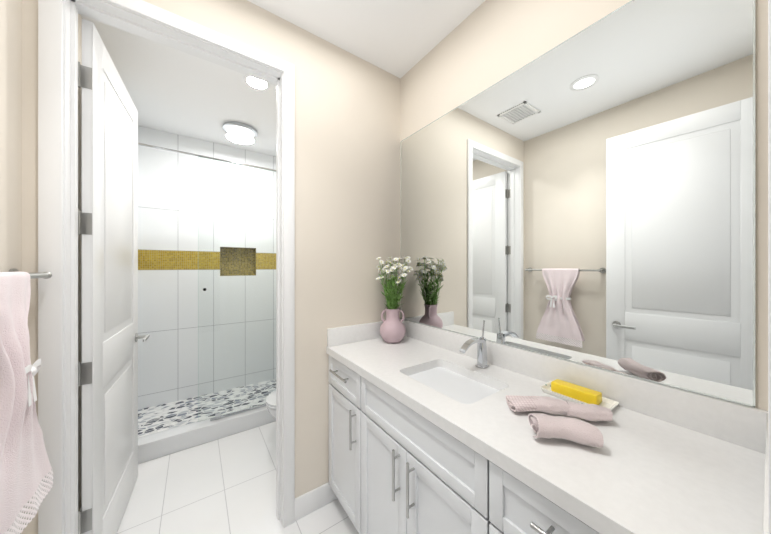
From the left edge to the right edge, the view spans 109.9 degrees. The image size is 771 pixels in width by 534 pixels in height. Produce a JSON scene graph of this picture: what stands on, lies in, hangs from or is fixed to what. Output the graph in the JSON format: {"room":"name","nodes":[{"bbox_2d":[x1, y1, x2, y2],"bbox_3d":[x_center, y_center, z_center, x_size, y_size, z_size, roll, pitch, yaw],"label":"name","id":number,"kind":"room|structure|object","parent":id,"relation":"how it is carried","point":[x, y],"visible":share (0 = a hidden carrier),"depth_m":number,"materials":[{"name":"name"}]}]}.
{"room":"bathroom","nodes":[
{"label":"bathroom","id":0,"kind":"room"},
{"bbox_2d":[0,0,81,533],"bbox_3d":[-1.177,0.029,0.703,0.120,2.740,2.775,0,0,-35],"label":"wall","id":1,"kind":"structure","parent":0,"point":[10,134],"depth_m":0.91,"materials":[{"name":"paint"}]},
{"bbox_2d":[0,268,52,533],"bbox_3d":[-1.008,0.355,0.685,0.136,0.700,0.668,0,0,-35],"label":"towel","id":2,"kind":"object","parent":1,"relation":"attached to","point":[25,468],"visible":1,"depth_m":0.71,"materials":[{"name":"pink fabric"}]},
{"bbox_2d":[138,126,275,409],"bbox_3d":[-1.734,0.029,3.071,1.693,2.740,0.120,0,0,-35],"label":"wall","id":3,"kind":"structure","parent":0,"point":[172,252],"depth_m":2.84,"materials":[{"name":"tile"}]},
{"bbox_2d":[220,247,255,275],"bbox_3d":[-1.683,-0.061,3.090,0.360,0.320,0.089,0,0,-35],"label":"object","id":4,"kind":"structure","parent":3,"relation":"in","point":[239,267],"depth_m":3.12,"materials":[{"name":"tile"}]},
{"bbox_2d":[22,0,399,533],"bbox_3d":[-0.621,0.029,1.488,1.693,2.740,0.120,0,0,-35],"label":"wall","id":5,"kind":"structure","parent":0,"point":[347,169],"depth_m":1.58,"materials":[{"name":"paint"}]},
{"bbox_2d":[78,19,149,533],"bbox_3d":[-1.449,0.178,1.455,0.169,2.418,0.783,0,0,-32],"label":"door","id":6,"kind":"structure","parent":5,"relation":"attached to","point":[108,231],"depth_m":1.30,"materials":[{"name":"paint"}]},
{"bbox_2d":[38,0,294,533],"bbox_3d":[-0.910,0.146,1.284,0.903,2.506,0.152,0,0,-35],"label":"door frame","id":7,"kind":"structure","parent":5,"relation":"attached to","point":[58,218],"depth_m":1.05,"materials":[{"name":"paint"}]},
{"bbox_2d":[295,482,337,520],"bbox_3d":[-0.390,1.339,1.568,0.275,0.120,0.013,0,0,-35],"label":"baseboard","id":8,"kind":"structure","parent":5,"relation":"attached to","point":[311,501],"depth_m":1.55,"materials":[{"name":"paint"}]},
{"bbox_2d":[326,321,382,346],"bbox_3d":[-0.124,0.418,1.751,0.534,0.104,0.020,0,0,-35],"label":"backsplash","id":9,"kind":"structure","parent":5,"relation":"attached to","point":[354,333],"depth_m":1.68,"materials":[{"name":"white stone"}]},
{"bbox_2d":[116,421,358,533],"bbox_3d":[-0.282,1.424,1.006,1.933,0.050,5.170,0,0,-35],"label":"floor","id":10,"kind":"structure","parent":0,"point":[225,485],"depth_m":1.66,"materials":[{"name":"tile"}]},
{"bbox_2d":[138,379,275,436],"bbox_3d":[-1.486,1.377,2.719,1.691,0.045,0.739,0,0,-35],"label":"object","id":11,"kind":"structure","parent":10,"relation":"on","point":[159,418],"depth_m":2.61,"materials":[{"name":"tile"}]},
{"bbox_2d":[138,403,275,463],"bbox_3d":[-1.237,1.334,2.364,1.691,0.130,0.130,0,0,-35],"label":"trim","id":12,"kind":"structure","parent":10,"relation":"on","point":[165,442],"depth_m":2.13,"materials":[{"name":"white ceramic"}]},
{"bbox_2d":[138,143,275,228],"bbox_3d":[-1.413,-0.604,2.245,0.943,0.590,0.039,0,0,-35],"label":"glass","id":13,"kind":"object","parent":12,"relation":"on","point":[140,144],"depth_m":2.27,"materials":[{"name":"clear glass"}]},
{"bbox_2d":[198,281,217,317],"bbox_3d":[-1.454,0.264,2.217,0.129,0.291,0.039,0,0,-35],"label":"glass","id":14,"kind":"object","parent":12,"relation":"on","point":[204,289],"depth_m":2.21,"materials":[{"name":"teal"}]},
{"bbox_2d":[211,275,248,360],"bbox_3d":[-1.323,0.441,2.308,0.273,0.736,0.039,0,0,-35],"label":"glass","id":15,"kind":"object","parent":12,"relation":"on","point":[235,275],"depth_m":2.33,"materials":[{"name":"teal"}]},
{"bbox_2d":[198,345,267,421],"bbox_3d":[-1.295,0.951,2.328,0.516,0.618,0.039,0,0,-35],"label":"glass","id":16,"kind":"object","parent":12,"relation":"on","point":[218,415],"depth_m":2.31,"materials":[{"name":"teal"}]},
{"bbox_2d":[238,242,274,311],"bbox_3d":[-1.155,0.085,2.427,0.294,0.600,0.039,0,0,-35],"label":"glass","id":17,"kind":"object","parent":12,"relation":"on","point":[248,242],"depth_m":2.42,"materials":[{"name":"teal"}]},
{"bbox_2d":[265,391,275,418],"bbox_3d":[-0.553,0.999,2.178,0.769,0.800,0.420,0,0,-35],"label":"toilet","id":18,"kind":"object","parent":10,"relation":"on","point":[270,402],"visible":0.12,"depth_m":1.94,"materials":[{"name":"white ceramic"}]},
{"bbox_2d":[326,351,609,533],"bbox_3d":[0.307,0.954,1.132,0.582,0.888,1.528,0,0,-35],"label":"bathroom vanity","id":19,"kind":"object","parent":10,"relation":"on","point":[431,431],"depth_m":0.97,"materials":[{"name":"paint"}]},
{"bbox_2d":[326,335,761,533],"bbox_3d":[0.317,0.491,1.139,0.558,0.041,1.528,0,0,-35],"label":"countertop","id":20,"kind":"structure","parent":19,"relation":"on","point":[649,475],"depth_m":0.68,"materials":[{"name":"white stone"}]},
{"bbox_2d":[376,256,412,342],"bbox_3d":[0.049,0.198,1.712,0.240,0.544,0.241,0,0,-35],"label":"vase","id":21,"kind":"object","parent":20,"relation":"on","point":[392,328],"visible":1,"depth_m":1.67,"materials":[{"name":"pink ceramic"}]},
{"bbox_2d":[414,367,489,398],"bbox_3d":[0.277,0.575,1.155,0.290,0.151,0.398,0,0,-35],"label":"sink","id":22,"kind":"object","parent":20,"relation":"in","point":[462,386],"depth_m":1.20,"materials":[{"name":"white ceramic"}]},
{"bbox_2d":[460,320,488,367],"bbox_3d":[0.410,0.362,1.247,0.171,0.216,0.044,0,0,-35],"label":"faucet","id":23,"kind":"object","parent":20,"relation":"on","point":[481,352],"visible":1,"depth_m":1.26,"materials":[{"name":"silver metal"}]},
{"bbox_2d":[540,379,618,409],"bbox_3d":[0.684,0.450,0.966,0.106,0.042,0.215,0,0,-35],"label":"tray","id":24,"kind":"object","parent":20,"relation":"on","point":[567,391],"visible":0.75,"depth_m":0.95,"materials":[{"name":"ceramic"}]},
{"bbox_2d":[80,0,484,155],"bbox_3d":[-0.282,-1.381,1.006,1.933,0.080,5.170,0,0,-35],"label":"ceiling","id":25,"kind":"structure","parent":0,"point":[172,90],"depth_m":1.75,"materials":[{"name":"white paint"}]},
{"bbox_2d":[223,121,257,139],"bbox_3d":[-1.413,-1.300,2.637,0.300,0.080,0.300,0,0,-35],"label":"light","id":26,"kind":"object","parent":25,"relation":"attached to","point":[239,130],"visible":1,"depth_m":2.57,"materials":[{"name":"white glass"}]},
{"bbox_2d":[243,75,269,89],"bbox_3d":[-0.926,-1.335,1.952,0.176,0.009,0.176,0,0,-35],"label":"recessed light","id":27,"kind":"object","parent":25,"relation":"in","point":[255,83],"visible":0.6,"depth_m":1.97,"materials":[{"name":"paint"}]},
{"bbox_2d":[400,0,767,410],"bbox_3d":[0.306,0.029,1.746,0.120,2.740,2.775,0,0,-35],"label":"wall","id":28,"kind":"structure","parent":0,"point":[485,45],"depth_m":1.22,"materials":[{"name":"paint"}]},
{"bbox_2d":[401,0,754,407],"bbox_3d":[0.535,-0.261,1.308,0.007,1.251,1.480,0,0,-35],"label":"mirror","id":29,"kind":"object","parent":28,"relation":"attached to","point":[585,196],"visible":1,"depth_m":0.95,"materials":[{"name":"clear glass"}]},
{"bbox_2d":[400,319,765,450],"bbox_3d":[0.537,0.418,1.293,0.020,0.104,1.528,0,0,-35],"label":"backsplash","id":30,"kind":"structure","parent":28,"relation":"attached to","point":[733,422],"depth_m":0.89,"materials":[{"name":"white stone"}]},
{"bbox_2d":[758,411,767,533],"bbox_3d":[0.743,0.418,0.517,0.534,0.104,0.021,0,0,-35],"label":"backsplash","id":31,"kind":"structure","parent":28,"relation":"attached to","point":[762,503],"depth_m":0.53,"materials":[{"name":"white stone"}]},
{"bbox_3d":[0.327,0.029,0.138,1.693,2.740,0.120,0,0,-35],"label":"wall","id":32,"kind":"structure","parent":0,"visible":0},
{"bbox_2d":[768,0,770,533],"bbox_3d":[0.003,0.146,-0.081,0.903,2.506,0.138,0,0,-35],"label":"door frame","id":33,"kind":"structure","parent":32,"relation":"attached to","point":[769,266],"depth_m":0.20,"materials":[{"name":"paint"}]}
]}

